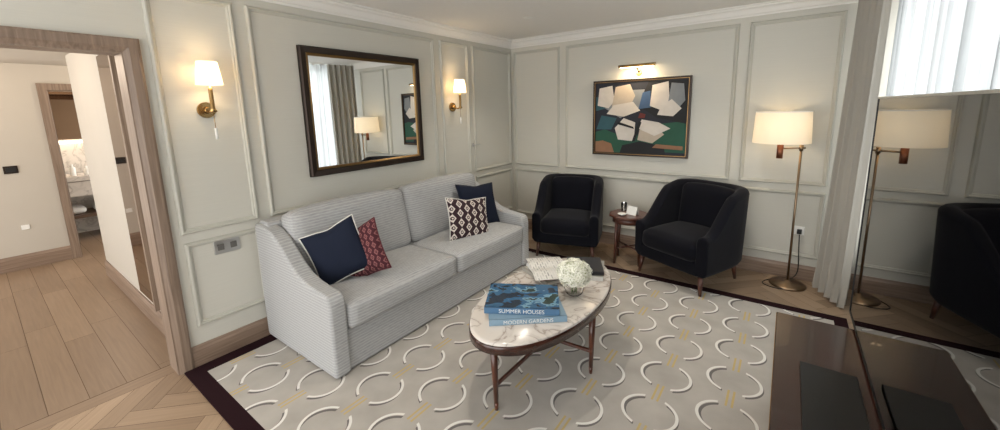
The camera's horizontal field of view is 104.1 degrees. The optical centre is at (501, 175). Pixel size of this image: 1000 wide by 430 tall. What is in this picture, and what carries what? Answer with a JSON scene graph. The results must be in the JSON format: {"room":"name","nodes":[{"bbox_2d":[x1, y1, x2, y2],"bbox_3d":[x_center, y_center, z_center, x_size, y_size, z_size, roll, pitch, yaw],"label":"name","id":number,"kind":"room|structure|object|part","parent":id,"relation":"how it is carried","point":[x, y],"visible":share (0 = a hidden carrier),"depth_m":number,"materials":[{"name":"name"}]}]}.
{"room":"hotel room","nodes":[
{"label":"hotel room","id":0,"kind":"room"},
{"bbox_2d":[0,48,68,65],"bbox_3d":[-4.576,-1.095,3.212,5.050,0.100,3.800,6,12,36],"label":"ceiling","id":1,"kind":"structure","parent":0,"point":[19,56],"depth_m":3.74,"materials":[{"name":"paint"}]},
{"bbox_2d":[0,63,70,258],"bbox_3d":[-5.394,-0.045,4.013,0.120,2.200,3.800,6,12,36],"label":"wall","id":2,"kind":"structure","parent":0,"point":[30,196],"depth_m":4.23,"materials":[{"name":"paint"}]},
{"bbox_2d":[2,166,18,173],"bbox_3d":[-5.215,-0.061,4.142,0.016,0.080,0.100,6,12,36],"label":"thermostat","id":3,"kind":"object","parent":2,"relation":"attached to","point":[7,169],"visible":1,"depth_m":4.14,"materials":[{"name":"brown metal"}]},
{"bbox_2d":[21,224,29,229],"bbox_3d":[-5.197,0.563,4.258,0.010,0.050,0.060,6,12,36],"label":"wall socket","id":4,"kind":"object","parent":2,"relation":"attached to","point":[24,227],"visible":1,"depth_m":4.25,"materials":[{"name":"white plastic"}]},
{"bbox_2d":[0,245,72,273],"bbox_3d":[-5.723,1.068,3.591,0.018,0.159,2.410,6,12,36],"label":"baseboard","id":5,"kind":"structure","parent":2,"relation":"attached to","point":[20,262],"depth_m":4.32,"materials":[{"name":"brown wood"}]},
{"bbox_2d":[35,83,82,258],"bbox_3d":[-4.760,-0.102,4.861,0.145,2.000,1.090,6,12,36],"label":"door frame","id":6,"kind":"structure","parent":2,"relation":"attached to","point":[42,89],"depth_m":4.40,"materials":[{"name":"brown wood"}]},
{"bbox_2d":[58,139,99,232],"bbox_3d":[-6.167,-0.256,5.364,0.100,2.200,2.500,6,12,36],"label":"wall","id":7,"kind":"structure","parent":0,"point":[72,153],"depth_m":5.54,"materials":[{"name":"stone"}]},
{"bbox_2d":[65,53,160,310],"bbox_3d":[-3.089,0.036,3.215,2.470,2.200,0.120,6,12,36],"label":"wall","id":8,"kind":"structure","parent":0,"point":[83,71],"depth_m":3.43,"materials":[{"name":"paint"}]},
{"bbox_2d":[96,55,159,311],"bbox_3d":[-2.791,0.051,2.902,0.520,1.900,0.029,6,12,36],"label":"mirror panel","id":9,"kind":"object","parent":8,"relation":"attached to","point":[106,64],"visible":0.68,"depth_m":2.87,"materials":[{"name":"brown"}]},
{"bbox_2d":[105,260,164,334],"bbox_3d":[-3.106,1.051,3.330,2.470,0.159,0.018,6,12,36],"label":"baseboard","id":10,"kind":"structure","parent":8,"relation":"attached to","point":[131,292],"depth_m":3.33,"materials":[{"name":"brown wood"}]},
{"bbox_2d":[0,0,512,346],"bbox_3d":[-1.701,-0.071,2.878,0.150,2.460,6.350,6,12,36],"label":"wall","id":11,"kind":"structure","parent":0,"point":[211,171],"depth_m":2.68,"materials":[{"name":"paint"}]},
{"bbox_2d":[0,25,194,374],"bbox_3d":[-2.411,0.322,1.922,0.180,2.035,1.178,6,12,36],"label":"door frame","id":12,"kind":"structure","parent":11,"relation":"attached to","point":[126,52],"depth_m":2.25,"materials":[{"name":"brown wood"}]},
{"bbox_2d":[195,61,222,138],"bbox_3d":[-1.795,-0.458,2.403,0.190,0.465,0.140,6,12,36],"label":"wall sconce","id":13,"kind":"object","parent":11,"relation":"attached to","point":[207,73],"visible":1,"depth_m":2.35,"materials":[{"name":"white fabric"}]},
{"bbox_3d":[-1.778,-0.619,2.361,0.140,0.135,0.140,6,12,36],"label":"lamp shade","id":14,"kind":"part","parent":13,"relation":"part of","materials":[{"name":"fabric"}]},
{"bbox_2d":[213,236,240,254],"bbox_3d":[-1.840,0.468,2.616,0.016,0.090,0.150,6,12,36],"label":"wall socket","id":15,"kind":"object","parent":11,"relation":"attached to","point":[230,244],"visible":1,"depth_m":2.61,"materials":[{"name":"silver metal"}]},
{"bbox_2d":[191,317,269,367],"bbox_3d":[-0.906,0.902,3.967,0.018,0.139,3.672,6,12,36],"label":"baseboard","id":16,"kind":"structure","parent":11,"relation":"attached to","point":[205,352],"depth_m":2.67,"materials":[{"name":"brown wood"}]},
{"bbox_2d":[141,0,512,326],"bbox_3d":[-0.930,-0.303,3.767,0.020,2.065,3.600,6,12,36],"label":"trim","id":17,"kind":"structure","parent":11,"relation":"attached to","point":[146,9],"depth_m":2.67,"materials":[{"name":"white paint"}]},
{"bbox_2d":[296,45,423,176],"bbox_3d":[-1.148,-0.561,3.415,0.038,0.991,1.169,6,12,36],"label":"wall mirror","id":18,"kind":"object","parent":11,"relation":"attached to","point":[362,110],"visible":1,"depth_m":3.32,"materials":[{"name":"brown metal"}]},
{"bbox_2d":[259,0,511,48],"bbox_3d":[-1.667,-1.219,2.545,0.110,0.087,6.200,6,12,36],"label":"crown molding","id":19,"kind":"structure","parent":11,"relation":"attached to","point":[333,7],"depth_m":3.47,"materials":[{"name":"white paint"}]},
{"bbox_2d":[449,79,465,123],"bbox_3d":[-0.464,-0.793,4.199,0.190,0.465,0.140,6,12,36],"label":"wall sconce","id":20,"kind":"object","parent":11,"relation":"attached to","point":[459,84],"visible":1,"depth_m":4.13,"materials":[{"name":"white fabric"}]},
{"bbox_3d":[-0.448,-0.954,4.157,0.140,0.135,0.140,6,12,36],"label":"lamp shade","id":21,"kind":"part","parent":20,"relation":"part of","materials":[{"name":"fabric"}]},
{"bbox_2d":[0,229,853,429],"bbox_3d":[-2.278,1.099,3.429,8.860,0.004,6.200,6,12,36],"label":"floor","id":22,"kind":"structure","parent":0,"point":[76,353],"depth_m":2.81,"materials":[{"name":"brown wood"}]},
{"bbox_2d":[48,91,96,218],"bbox_3d":[-5.791,-0.151,5.295,0.595,2.000,1.600,6,12,36],"label":"bathroom vanity","id":23,"kind":"object","parent":22,"relation":"on","point":[64,112],"visible":0.27,"depth_m":5.31,"materials":[{"name":"stone"}]},
{"bbox_2d":[48,91,81,139],"bbox_3d":[-6.033,-0.829,5.347,0.035,0.670,1.400,6,12,36],"label":"mirror","id":24,"kind":"object","parent":23,"relation":"on","point":[64,112],"depth_m":5.36,"materials":[{"name":"brown mirror"}]},
{"bbox_2d":[59,140,82,143],"bbox_3d":[-5.994,-0.461,5.387,0.080,0.030,1.600,6,12,36],"label":"light","id":25,"kind":"object","parent":23,"relation":"attached to","point":[79,141],"depth_m":5.37,"materials":[{"name":"beige"}]},
{"bbox_2d":[66,172,89,181],"bbox_3d":[-5.769,0.018,5.310,0.550,0.060,1.600,6,12,36],"label":"countertop","id":26,"kind":"structure","parent":23,"relation":"on","point":[80,176],"depth_m":5.15,"materials":[{"name":"stone"}]},
{"bbox_2d":[69,164,76,175],"bbox_3d":[-5.700,-0.073,5.179,0.060,0.160,0.060,6,12,36],"label":"bottle","id":27,"kind":"object","parent":26,"relation":"on","point":[72,170],"depth_m":5.16,"materials":[{"name":"white plastic"}]},
{"bbox_2d":[83,166,88,174],"bbox_3d":[-5.623,-0.072,5.285,0.060,0.120,0.060,6,12,36],"label":"bottle","id":28,"kind":"object","parent":26,"relation":"on","point":[85,169],"depth_m":5.27,"materials":[{"name":"white plastic"}]},
{"bbox_2d":[72,204,86,214],"bbox_3d":[-5.838,0.465,5.318,0.310,0.110,0.226,6,12,36],"label":"towel","id":29,"kind":"object","parent":23,"relation":"on","point":[78,209],"depth_m":5.28,"materials":[{"name":"white fabric"}]},
{"bbox_3d":[-5.774,0.150,5.338,0.530,0.190,1.560,6,12,36],"label":"drawer","id":30,"kind":"part","parent":23,"relation":"part of","materials":[{"name":"stone"}]},
{"bbox_2d":[74,208,96,218],"bbox_3d":[-5.777,0.519,5.409,0.500,0.040,1.600,6,12,36],"label":"shelf","id":31,"kind":"object","parent":23,"relation":"attached to","point":[90,212],"depth_m":5.29,"materials":[{"name":"brown wood"}]},
{"bbox_2d":[184,248,848,429],"bbox_3d":[0.282,1.157,2.677,3.415,0.011,3.060,6,12,36],"label":"area rug","id":32,"kind":"object","parent":22,"relation":"on","point":[667,356],"visible":0.5,"depth_m":2.35,"materials":[{"name":"beige carpet"}]},
{"bbox_2d":[255,173,528,378],"bbox_3d":[-0.709,0.573,3.370,0.921,0.955,2.170,6,12,36],"label":"sofa","id":33,"kind":"object","parent":32,"relation":"on","point":[337,327],"visible":0.79,"depth_m":2.78,"materials":[{"name":"grey fabric"}]},
{"bbox_3d":[-0.992,0.569,3.579,0.219,0.830,2.110,6,12,36],"label":"frame","id":34,"kind":"part","parent":33,"relation":"part of","materials":[{"name":"grey fabric"}]},
{"bbox_3d":[-1.324,0.774,2.568,0.895,0.839,0.110,6,12,36],"label":"arm","id":35,"kind":"part","parent":33,"relation":"part of"},
{"bbox_2d":[298,214,366,284],"bbox_3d":[-1.121,0.523,2.672,0.480,0.483,0.181,-5,10,-22],"label":"throw pillow","id":36,"kind":"object","parent":33,"relation":"on","point":[336,253],"visible":0.91,"depth_m":2.63,"materials":[{"name":"fabric"}]},
{"bbox_2d":[281,189,410,275],"bbox_3d":[-1.166,0.431,3.070,0.220,0.560,0.983,-8,3,37],"label":"cushion","id":37,"kind":"object","parent":33,"relation":"on","point":[390,208],"depth_m":3.04,"materials":[{"name":"grey fabric"}]},
{"bbox_2d":[350,217,391,276],"bbox_3d":[-0.979,0.532,2.751,0.468,0.476,0.148,0,10,10],"label":"throw pillow","id":38,"kind":"object","parent":33,"relation":"on","point":[377,260],"visible":0.62,"depth_m":2.69,"materials":[{"name":"red fabric"}]},
{"bbox_2d":[330,244,456,327],"bbox_3d":[-0.916,0.766,2.947,0.732,0.214,0.978,6,12,36],"label":"seat cushion","id":39,"kind":"object","parent":33,"relation":"on","point":[417,271],"depth_m":2.72,"materials":[{"name":"grey fabric"}]},
{"bbox_2d":[397,173,475,241],"bbox_3d":[-0.592,0.287,3.844,0.220,0.560,0.983,-8,3,37],"label":"cushion","id":40,"kind":"object","parent":33,"relation":"on","point":[425,207],"depth_m":3.59,"materials":[{"name":"grey fabric"}]},
{"bbox_2d":[409,222,522,272],"bbox_3d":[-0.343,0.621,3.722,0.732,0.214,0.978,6,12,36],"label":"seat cushion","id":41,"kind":"object","parent":33,"relation":"on","point":[470,253],"depth_m":3.46,"materials":[{"name":"grey fabric"}]},
{"bbox_2d":[445,197,488,241],"bbox_3d":[-0.304,0.393,3.597,0.508,0.435,0.173,-9,12,-38],"label":"patterned throw pillow","id":42,"kind":"object","parent":33,"relation":"on","point":[467,218],"visible":0.88,"depth_m":3.53,"materials":[{"name":"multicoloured fabric"}]},
{"bbox_2d":[455,182,499,222],"bbox_3d":[-0.232,0.298,3.941,0.514,0.467,0.200,-10,13,-41],"label":"throw pillow","id":43,"kind":"object","parent":33,"relation":"on","point":[465,192],"visible":0.59,"depth_m":3.94,"materials":[{"name":"fabric"}]},
{"bbox_3d":[-0.112,0.469,4.205,0.895,0.839,0.110,6,12,36],"label":"arm","id":44,"kind":"part","parent":33,"relation":"part of"},
{"bbox_2d":[469,258,610,410],"bbox_3d":[0.296,0.951,2.502,0.670,0.452,1.310,6,12,36],"label":"coffee table","id":45,"kind":"object","parent":32,"relation":"on","point":[582,310],"visible":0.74,"depth_m":2.08,"materials":[{"name":"white stone"}]},
{"bbox_3d":[-0.038,1.039,2.050,0.044,0.371,0.045,6,12,36],"label":"leg","id":46,"kind":"part","parent":45,"relation":"part of","materials":[{"name":"brown wood"}]},
{"bbox_2d":[487,293,566,325],"bbox_3d":[0.133,0.752,2.238,0.420,0.034,0.313,-2,10,-4],"label":"book","id":47,"kind":"object","parent":45,"relation":"on","point":[494,319],"depth_m":2.09,"materials":[{"name":"blue paper"}]},
{"bbox_2d":[484,283,559,315],"bbox_3d":[0.124,0.712,2.262,0.410,0.036,0.303,0,10,6],"label":"book","id":48,"kind":"object","parent":47,"relation":"on","point":[502,298],"depth_m":2.21,"materials":[{"name":"blue paper"}]},
{"bbox_2d":[522,266,561,284],"bbox_3d":[0.323,0.673,2.706,0.232,0.026,0.300,-7,11,-28],"label":"book","id":49,"kind":"object","parent":45,"relation":"on","point":[549,282],"depth_m":2.57,"materials":[{"name":"white paper"}]},
{"bbox_2d":[526,257,562,280],"bbox_3d":[0.321,0.629,2.688,0.250,0.013,0.380,-2,10,-6],"label":"magazine","id":50,"kind":"object","parent":45,"relation":"on","point":[544,268],"visible":0.76,"depth_m":2.69,"materials":[{"name":"white paper"}]},
{"bbox_2d":[556,257,591,296],"bbox_3d":[0.447,0.618,2.386,0.214,0.235,0.224,6,12,36],"label":"flower vase","id":51,"kind":"object","parent":45,"relation":"on","point":[573,273],"visible":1,"depth_m":2.33,"materials":[{"name":"clear glass"}]},
{"bbox_2d":[566,259,603,280],"bbox_3d":[0.580,0.658,2.751,0.270,0.028,0.292,1,10,16],"label":"book","id":52,"kind":"object","parent":45,"relation":"on","point":[596,278],"depth_m":2.59,"materials":[{"name":"white paper"}]},
{"bbox_2d":[567,256,603,275],"bbox_3d":[0.584,0.633,2.744,0.240,0.022,0.272,0,10,8],"label":"book","id":53,"kind":"object","parent":52,"relation":"on","point":[595,263],"depth_m":2.73,"materials":[{"name":"black paper"}]},
{"bbox_3d":[0.540,0.979,2.326,0.044,0.371,0.044,6,12,36],"label":"leg","id":54,"kind":"part","parent":45,"relation":"part of","materials":[{"name":"brown wood"}]},
{"bbox_2d":[768,312,881,429],"bbox_3d":[1.000,1.148,1.136,0.417,0.488,2.200,6,12,36],"label":"desk","id":55,"kind":"object","parent":32,"relation":"on","point":[797,339],"visible":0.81,"depth_m":1.69,"materials":[{"name":"brown wood"}]},
{"bbox_2d":[800,361,869,429],"bbox_3d":[1.211,0.840,1.426,0.185,0.011,0.480,6,12,36],"label":"leather folder","id":56,"kind":"object","parent":55,"relation":"on","point":[830,399],"visible":1,"depth_m":1.44,"materials":[{"name":"black leather"}]},
{"bbox_2d":[849,89,999,429],"bbox_3d":[1.238,0.332,1.110,0.083,1.118,2.080,6,12,36],"label":"television","id":57,"kind":"object","parent":55,"relation":"on","point":[924,310],"visible":1,"depth_m":1.04,"materials":[{"name":"black glossy glass"},{"name":"brushed steel"}]},
{"bbox_2d":[532,174,603,256],"bbox_3d":[0.768,0.437,4.391,0.706,0.818,0.744,2,10,20],"label":"armchair","id":58,"kind":"object","parent":22,"relation":"on","point":[569,207],"visible":1,"depth_m":4.24,"materials":[{"name":"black fabric"}]},
{"bbox_3d":[0.406,0.794,4.275,0.052,0.169,0.057,2,10,20],"label":"leg","id":59,"kind":"part","parent":58,"relation":"part of","materials":[{"name":"brown wood"}]},
{"bbox_3d":[0.757,0.631,4.381,0.588,0.127,0.578,2,10,20],"label":"seat","id":60,"kind":"part","parent":58,"relation":"part of","materials":[{"name":"black fabric"}]},
{"bbox_2d":[540,208,590,236],"bbox_3d":[0.745,0.509,4.337,0.558,0.225,0.606,2,10,20],"label":"seat cushion","id":61,"kind":"object","parent":58,"relation":"on","point":[554,222],"depth_m":4.12,"materials":[{"name":"black fabric"}]},
{"bbox_3d":[0.945,0.814,4.079,0.052,0.169,0.057,2,10,20],"label":"leg","id":62,"kind":"part","parent":58,"relation":"part of","materials":[{"name":"brown wood"}]},
{"bbox_2d":[609,209,646,266],"bbox_3d":[1.325,0.643,4.073,0.410,0.511,0.390,6,12,36],"label":"side table","id":63,"kind":"object","parent":22,"relation":"on","point":[629,220],"visible":0.67,"depth_m":3.99,"materials":[{"name":"brown wood"}]},
{"bbox_3d":[1.179,0.668,4.023,0.049,0.485,0.037,-2,10,-5],"label":"leg","id":64,"kind":"part","parent":63,"relation":"part of","materials":[{"name":"brown wood"}]},
{"bbox_3d":[1.273,0.633,4.220,0.037,0.485,0.049,-2,10,-5],"label":"leg","id":65,"kind":"part","parent":63,"relation":"part of","materials":[{"name":"brown wood"}]},
{"bbox_2d":[621,202,626,211],"bbox_3d":[1.295,0.329,4.125,0.064,0.090,0.064,6,12,36],"label":"glass tumbler","id":66,"kind":"object","parent":63,"relation":"on","point":[623,204],"visible":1,"depth_m":4.10,"materials":[{"name":"clear"}]},
{"bbox_2d":[626,205,638,215],"bbox_3d":[1.339,0.354,3.984,0.060,0.085,0.110,-9,12,-38],"label":"tent card","id":67,"kind":"object","parent":63,"relation":"on","point":[631,210],"visible":0.88,"depth_m":3.97,"materials":[{"name":"white paper"}]},
{"bbox_3d":[1.379,0.680,3.930,0.037,0.485,0.049,-2,10,-5],"label":"leg","id":68,"kind":"part","parent":63,"relation":"part of","materials":[{"name":"brown wood"}]},
{"bbox_2d":[635,179,749,296],"bbox_3d":[1.778,0.519,3.639,0.782,0.860,0.742,-7,11,-29],"label":"armchair","id":69,"kind":"object","parent":22,"relation":"on","point":[695,227],"visible":1,"depth_m":3.50,"materials":[{"name":"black fabric"}]},
{"bbox_3d":[1.372,0.846,3.805,0.060,0.179,0.054,-7,11,-29],"label":"leg","id":70,"kind":"part","parent":69,"relation":"part of","materials":[{"name":"brown wood"}]},
{"bbox_3d":[1.742,0.720,3.649,0.608,0.134,0.618,-7,11,-29],"label":"seat","id":71,"kind":"part","parent":69,"relation":"part of","materials":[{"name":"black fabric"}]},
{"bbox_2d":[642,221,709,261],"bbox_3d":[1.717,0.590,3.614,0.636,0.236,0.587,-7,11,-29],"label":"seat cushion","id":72,"kind":"object","parent":69,"relation":"on","point":[671,241],"depth_m":3.50,"materials":[{"name":"black fabric"}]},
{"bbox_3d":[1.673,0.926,3.288,0.060,0.179,0.054,-7,11,-29],"label":"leg","id":73,"kind":"part","parent":69,"relation":"part of","materials":[{"name":"brown wood"}]},
{"bbox_3d":[2.133,0.864,3.596,0.057,0.178,0.052,-7,11,-29],"label":"leg","id":74,"kind":"part","parent":69,"relation":"part of","materials":[{"name":"brown wood"}]},
{"bbox_2d":[752,111,813,291],"bbox_3d":[2.443,0.211,3.416,0.493,1.531,0.420,6,12,36],"label":"floor lamp","id":75,"kind":"object","parent":22,"relation":"on","point":[779,128],"visible":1,"depth_m":3.24,"materials":[{"name":"beige fabric"}]},
{"bbox_3d":[2.399,-0.414,3.332,0.420,0.265,0.420,6,12,36],"label":"lamp shade","id":76,"kind":"part","parent":75,"relation":"part of","materials":[{"name":"fabric"}]},
{"bbox_3d":[2.471,-0.233,3.312,0.181,0.024,0.014,6,12,36],"label":"arm","id":77,"kind":"part","parent":75,"relation":"part of","materials":[{"name":"brown metal"}]},
{"bbox_2d":[339,0,774,39],"bbox_3d":[-0.171,-1.179,1.538,4.010,0.100,6.350,6,12,36],"label":"ceiling","id":78,"kind":"structure","parent":0,"point":[500,18],"depth_m":3.50,"materials":[{"name":"paint"}]},
{"bbox_2d":[812,0,891,307],"bbox_3d":[2.685,-0.190,3.016,0.152,2.415,0.447,2,10,21],"label":"curtain","id":79,"kind":"object","parent":78,"relation":"hanging from","point":[832,275],"visible":1,"depth_m":2.97,"materials":[{"name":"grey fabric"}]},
{"bbox_2d":[885,0,999,96],"bbox_3d":[1.364,0.202,0.879,0.076,2.415,5.500,6,12,36],"label":"sheer curtain","id":80,"kind":"object","parent":78,"relation":"hanging from","point":[940,46],"visible":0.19,"depth_m":1.90,"materials":[{"name":"white fabric"}]},
{"bbox_2d":[513,10,847,259],"bbox_3d":[1.487,-0.416,4.246,3.250,2.115,0.020,6,12,36],"label":"molding","id":81,"kind":"structure","parent":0,"point":[844,13],"depth_m":3.69,"materials":[{"name":"white paint"}]},
{"bbox_2d":[510,0,898,273],"bbox_3d":[1.744,-0.371,4.171,3.860,2.460,0.150,6,12,36],"label":"wall","id":82,"kind":"structure","parent":0,"point":[794,62],"depth_m":3.76,"materials":[{"name":"paint"}]},
{"bbox_2d":[618,62,655,75],"bbox_3d":[1.430,-1.107,4.081,0.380,0.115,0.145,6,12,36],"label":"picture light","id":83,"kind":"object","parent":82,"relation":"attached to","point":[639,72],"visible":1,"depth_m":4.05,"materials":[{"name":"gold metal"}]},
{"bbox_2d":[618,62,655,67],"bbox_3d":[1.395,-1.140,4.028,0.380,0.030,0.030,6,12,36],"label":"hood","id":84,"kind":"object","parent":83,"relation":"attached to","point":[653,63],"depth_m":4.02,"materials":[{"name":"gold metal"}]},
{"bbox_2d":[592,75,692,158],"bbox_3d":[1.474,-0.621,4.201,1.019,0.826,0.046,6,12,36],"label":"abstract painting","id":85,"kind":"object","parent":82,"relation":"attached to","point":[643,117],"visible":1,"depth_m":4.16,"materials":[{"name":"multicoloured paint"}]},
{"bbox_2d":[511,0,858,48],"bbox_3d":[1.560,-1.528,3.929,3.660,0.087,0.110,6,12,36],"label":"crown molding","id":86,"kind":"structure","parent":82,"relation":"attached to","point":[777,6],"depth_m":3.77,"materials":[{"name":"white paint"}]},
{"bbox_2d":[528,219,853,289],"bbox_3d":[1.641,0.776,4.356,3.660,0.139,0.018,6,12,36],"label":"baseboard","id":87,"kind":"structure","parent":82,"relation":"attached to","point":[773,267],"depth_m":3.71,"materials":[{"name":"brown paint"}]},
{"bbox_2d":[794,226,804,234],"bbox_3d":[2.682,0.499,3.516,0.080,0.080,0.045,6,12,36],"label":"wall socket","id":88,"kind":"object","parent":82,"relation":"attached to","point":[798,230],"visible":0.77,"depth_m":3.51,"materials":[{"name":"white plastic"}]}
]}

